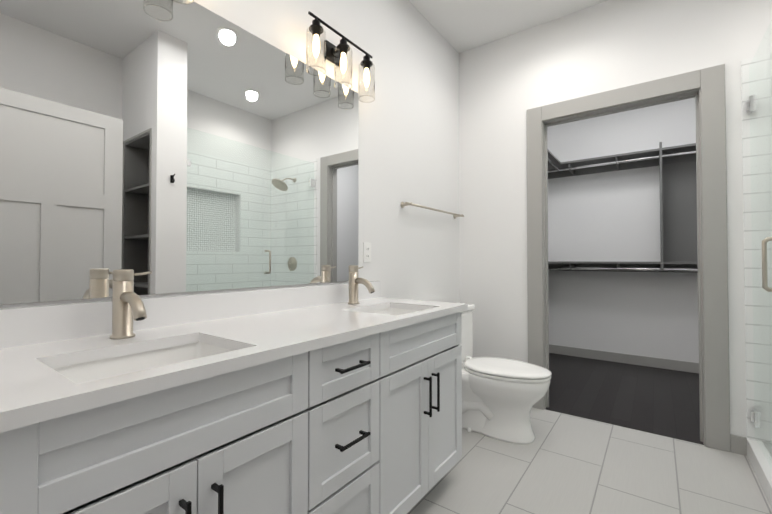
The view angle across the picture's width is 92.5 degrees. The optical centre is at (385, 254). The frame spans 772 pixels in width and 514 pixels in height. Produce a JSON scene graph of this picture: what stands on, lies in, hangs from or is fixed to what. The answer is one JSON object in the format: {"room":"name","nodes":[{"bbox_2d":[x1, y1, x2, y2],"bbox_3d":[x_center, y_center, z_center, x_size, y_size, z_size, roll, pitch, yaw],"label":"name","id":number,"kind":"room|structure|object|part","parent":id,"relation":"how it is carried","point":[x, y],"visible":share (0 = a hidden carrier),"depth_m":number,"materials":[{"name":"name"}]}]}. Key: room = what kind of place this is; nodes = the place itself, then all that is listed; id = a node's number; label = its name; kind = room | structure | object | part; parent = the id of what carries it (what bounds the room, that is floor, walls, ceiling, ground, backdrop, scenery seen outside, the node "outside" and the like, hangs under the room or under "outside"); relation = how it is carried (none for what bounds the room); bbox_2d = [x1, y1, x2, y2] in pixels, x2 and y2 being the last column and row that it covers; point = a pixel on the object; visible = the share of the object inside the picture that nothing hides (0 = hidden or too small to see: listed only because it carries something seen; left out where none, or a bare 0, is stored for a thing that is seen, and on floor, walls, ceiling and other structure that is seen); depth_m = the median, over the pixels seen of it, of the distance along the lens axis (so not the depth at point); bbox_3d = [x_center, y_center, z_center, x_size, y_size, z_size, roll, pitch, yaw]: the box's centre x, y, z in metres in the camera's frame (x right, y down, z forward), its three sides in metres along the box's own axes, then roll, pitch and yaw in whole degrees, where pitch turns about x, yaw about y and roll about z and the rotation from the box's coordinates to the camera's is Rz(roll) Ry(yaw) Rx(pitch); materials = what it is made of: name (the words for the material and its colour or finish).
{"room":"bathroom","nodes":[
{"label":"bathroom","id":0,"kind":"room"},
{"bbox_2d":[0,281,379,348],"bbox_3d":[-0.550,0.202,1.563,0.020,0.099,1.730,-1,-1,36],"label":"backsplash","id":1,"kind":"structure","parent":0,"relation":"attached to","point":[23,325],"depth_m":1.27,"materials":[{"name":"white stone"}]},
{"bbox_2d":[0,0,459,308],"bbox_3d":[-0.320,-0.311,1.991,0.100,2.940,3.360,-1,-1,36],"label":"wall","id":2,"kind":"structure","parent":0,"point":[408,147],"depth_m":2.44,"materials":[{"name":"white paint"}]},
{"bbox_2d":[0,0,358,304],"bbox_3d":[-0.617,-0.398,1.494,0.005,1.073,1.549,-1,-1,36],"label":"mirror","id":3,"kind":"object","parent":2,"relation":"attached to","point":[173,146],"visible":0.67,"depth_m":1.28,"materials":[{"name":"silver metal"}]},
{"bbox_2d":[173,0,193,3],"bbox_3d":[-0.827,-1.010,1.110,0.127,0.262,0.471,-1,-1,36],"label":"sconce","id":4,"kind":"object","parent":2,"relation":"attached to","point":[187,1],"depth_m":1.29,"materials":[{"name":"glass"}]},
{"bbox_2d":[306,11,374,102],"bbox_3d":[-0.235,-0.997,1.921,0.127,0.262,0.471,-1,-1,36],"label":"sconce","id":5,"kind":"object","parent":2,"relation":"attached to","point":[336,55],"depth_m":1.90,"materials":[{"name":"black metal"}]},
{"bbox_2d":[363,242,370,261],"bbox_3d":[-0.110,-0.011,2.180,0.008,0.116,0.070,-1,-1,36],"label":"electrical outlet plate","id":6,"kind":"object","parent":2,"relation":"attached to","point":[366,252],"visible":1,"depth_m":2.17,"materials":[{"name":"white plastic"}]},
{"bbox_2d":[401,202,463,218],"bbox_3d":[0.376,-0.329,2.793,0.076,0.042,0.895,-1,-1,36],"label":"towel rail","id":7,"kind":"object","parent":2,"relation":"attached to","point":[403,205],"visible":1,"depth_m":2.67,"materials":[{"name":"silver metal"}]},
{"bbox_2d":[408,0,607,52],"bbox_3d":[1.383,-1.808,1.934,3.046,0.050,5.340,-1,-1,36],"label":"ceiling","id":8,"kind":"structure","parent":0,"point":[460,26],"depth_m":2.74,"materials":[{"name":"white paint"}]},
{"bbox_2d":[407,353,771,513],"bbox_3d":[1.363,1.182,1.903,2.896,0.050,5.240,-1,-1,36],"label":"floor","id":9,"kind":"structure","parent":0,"point":[562,463],"depth_m":2.08,"materials":[{"name":"tile"}]},
{"bbox_2d":[0,309,467,513],"bbox_3d":[-0.318,0.715,1.379,0.602,0.870,1.680,-1,-1,36],"label":"bathroom vanity","id":10,"kind":"object","parent":9,"relation":"on","point":[344,398],"depth_m":0.98,"materials":[{"name":"white paint"}]},
{"bbox_2d":[0,297,467,424],"bbox_3d":[-0.321,0.265,1.395,0.585,0.032,1.730,-1,-1,36],"label":"countertop","id":11,"kind":"structure","parent":10,"relation":"on","point":[29,386],"depth_m":0.93,"materials":[{"name":"white stone"}]},
{"bbox_2d":[104,269,151,340],"bbox_3d":[-0.720,0.144,1.078,0.169,0.199,0.107,-1,-1,36],"label":"faucet","id":12,"kind":"object","parent":11,"relation":"on","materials":[{"name":"silver metal"}]},
{"bbox_2d":[48,337,243,380],"bbox_3d":[-0.576,0.336,0.918,0.317,0.149,0.392,-1,-1,36],"label":"sink","id":13,"kind":"object","parent":11,"relation":"in","point":[100,364],"depth_m":1.03,"materials":[{"name":"white ceramic"}]},
{"bbox_2d":[344,265,375,304],"bbox_3d":[-0.113,0.157,1.910,0.169,0.199,0.107,-1,-1,36],"label":"faucet","id":14,"kind":"object","parent":11,"relation":"on","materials":[{"name":"silver metal"}]},
{"bbox_2d":[352,305,415,316],"bbox_3d":[0.031,0.349,1.749,0.317,0.149,0.392,-1,-1,36],"label":"sink","id":15,"kind":"object","parent":11,"relation":"in","point":[381,310],"depth_m":1.92,"materials":[{"name":"white ceramic"}]},
{"bbox_2d":[459,304,551,443],"bbox_3d":[0.678,0.770,2.497,0.818,0.792,0.490,-1,-1,36],"label":"toilet","id":16,"kind":"object","parent":9,"relation":"on","point":[501,397],"visible":0.67,"depth_m":2.33,"materials":[{"name":"white ceramic"}]},
{"bbox_3d":[0.769,0.749,2.430,0.592,0.048,0.384,-1,-1,36],"label":"seat","id":17,"kind":"part","parent":16,"relation":"part of","materials":[{"name":"white ceramic"}]},
{"bbox_2d":[459,0,771,437],"bbox_3d":[1.805,-0.304,2.446,2.796,2.940,0.120,-1,-1,36],"label":"wall","id":18,"kind":"structure","parent":0,"point":[506,83],"depth_m":2.80,"materials":[{"name":"white paint"}]},
{"bbox_2d":[548,150,563,270],"bbox_3d":[1.443,-0.430,3.689,0.299,1.230,1.380,-1,-1,36],"label":"closet shelving","id":19,"kind":"object","parent":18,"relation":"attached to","point":[555,167],"depth_m":4.24,"materials":[{"name":"grey"}]},
{"bbox_2d":[526,64,730,451],"bbox_3d":[1.604,0.019,2.587,1.148,2.298,0.160,-1,-1,36],"label":"trim","id":20,"kind":"structure","parent":18,"relation":"attached to","point":[709,82],"depth_m":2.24,"materials":[{"name":"grey wood"}]},
{"bbox_2d":[730,434,746,454],"bbox_3d":[0.725,1.096,1.194,2.503,0.100,3.140,-1,-1,36],"label":"baseboard","id":21,"kind":"structure","parent":18,"relation":"attached to","point":[738,444],"depth_m":2.15,"materials":[{"name":"grey wood"}]},
{"bbox_2d":[547,97,698,362],"bbox_3d":[2.781,-0.280,4.011,2.280,2.940,0.100,-1,-1,36],"label":"wall","id":22,"kind":"structure","parent":0,"point":[612,216],"depth_m":4.08,"materials":[{"name":"white paint"}]},
{"bbox_2d":[549,344,698,372],"bbox_3d":[2.748,1.139,3.944,2.080,0.100,0.013,-1,-1,36],"label":"baseboard","id":23,"kind":"structure","parent":22,"relation":"attached to","point":[685,366],"depth_m":4.01,"materials":[{"name":"grey wood"}]},
{"bbox_2d":[564,142,697,272],"bbox_3d":[2.662,-0.458,3.851,2.078,1.290,0.301,-1,-1,36],"label":"closet shelving","id":24,"kind":"object","parent":22,"relation":"attached to","point":[678,208],"depth_m":3.79,"materials":[{"name":"grey"}]},
{"bbox_3d":[2.401,-0.327,1.019,0.150,2.940,1.480,-1,-1,36],"label":"wall","id":25,"kind":"structure","parent":0,"visible":0},
{"bbox_2d":[741,53,771,443],"bbox_3d":[2.038,-0.003,1.280,0.951,2.300,1.480,-1,-1,36],"label":"tiled wall","id":26,"kind":"structure","parent":25,"relation":"attached to","point":[748,180],"depth_m":2.12,"materials":[{"name":"white tile"}]},
{"bbox_2d":[746,20,771,507],"bbox_3d":[1.843,0.025,1.422,0.537,2.250,1.458,-1,-1,36],"label":"shower","id":27,"kind":"object","parent":26,"relation":"attached to","point":[759,453],"visible":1,"depth_m":1.92,"materials":[{"name":"glass"},{"name":"ceramic tile"},{"name":"brushed nickel"}]}
]}

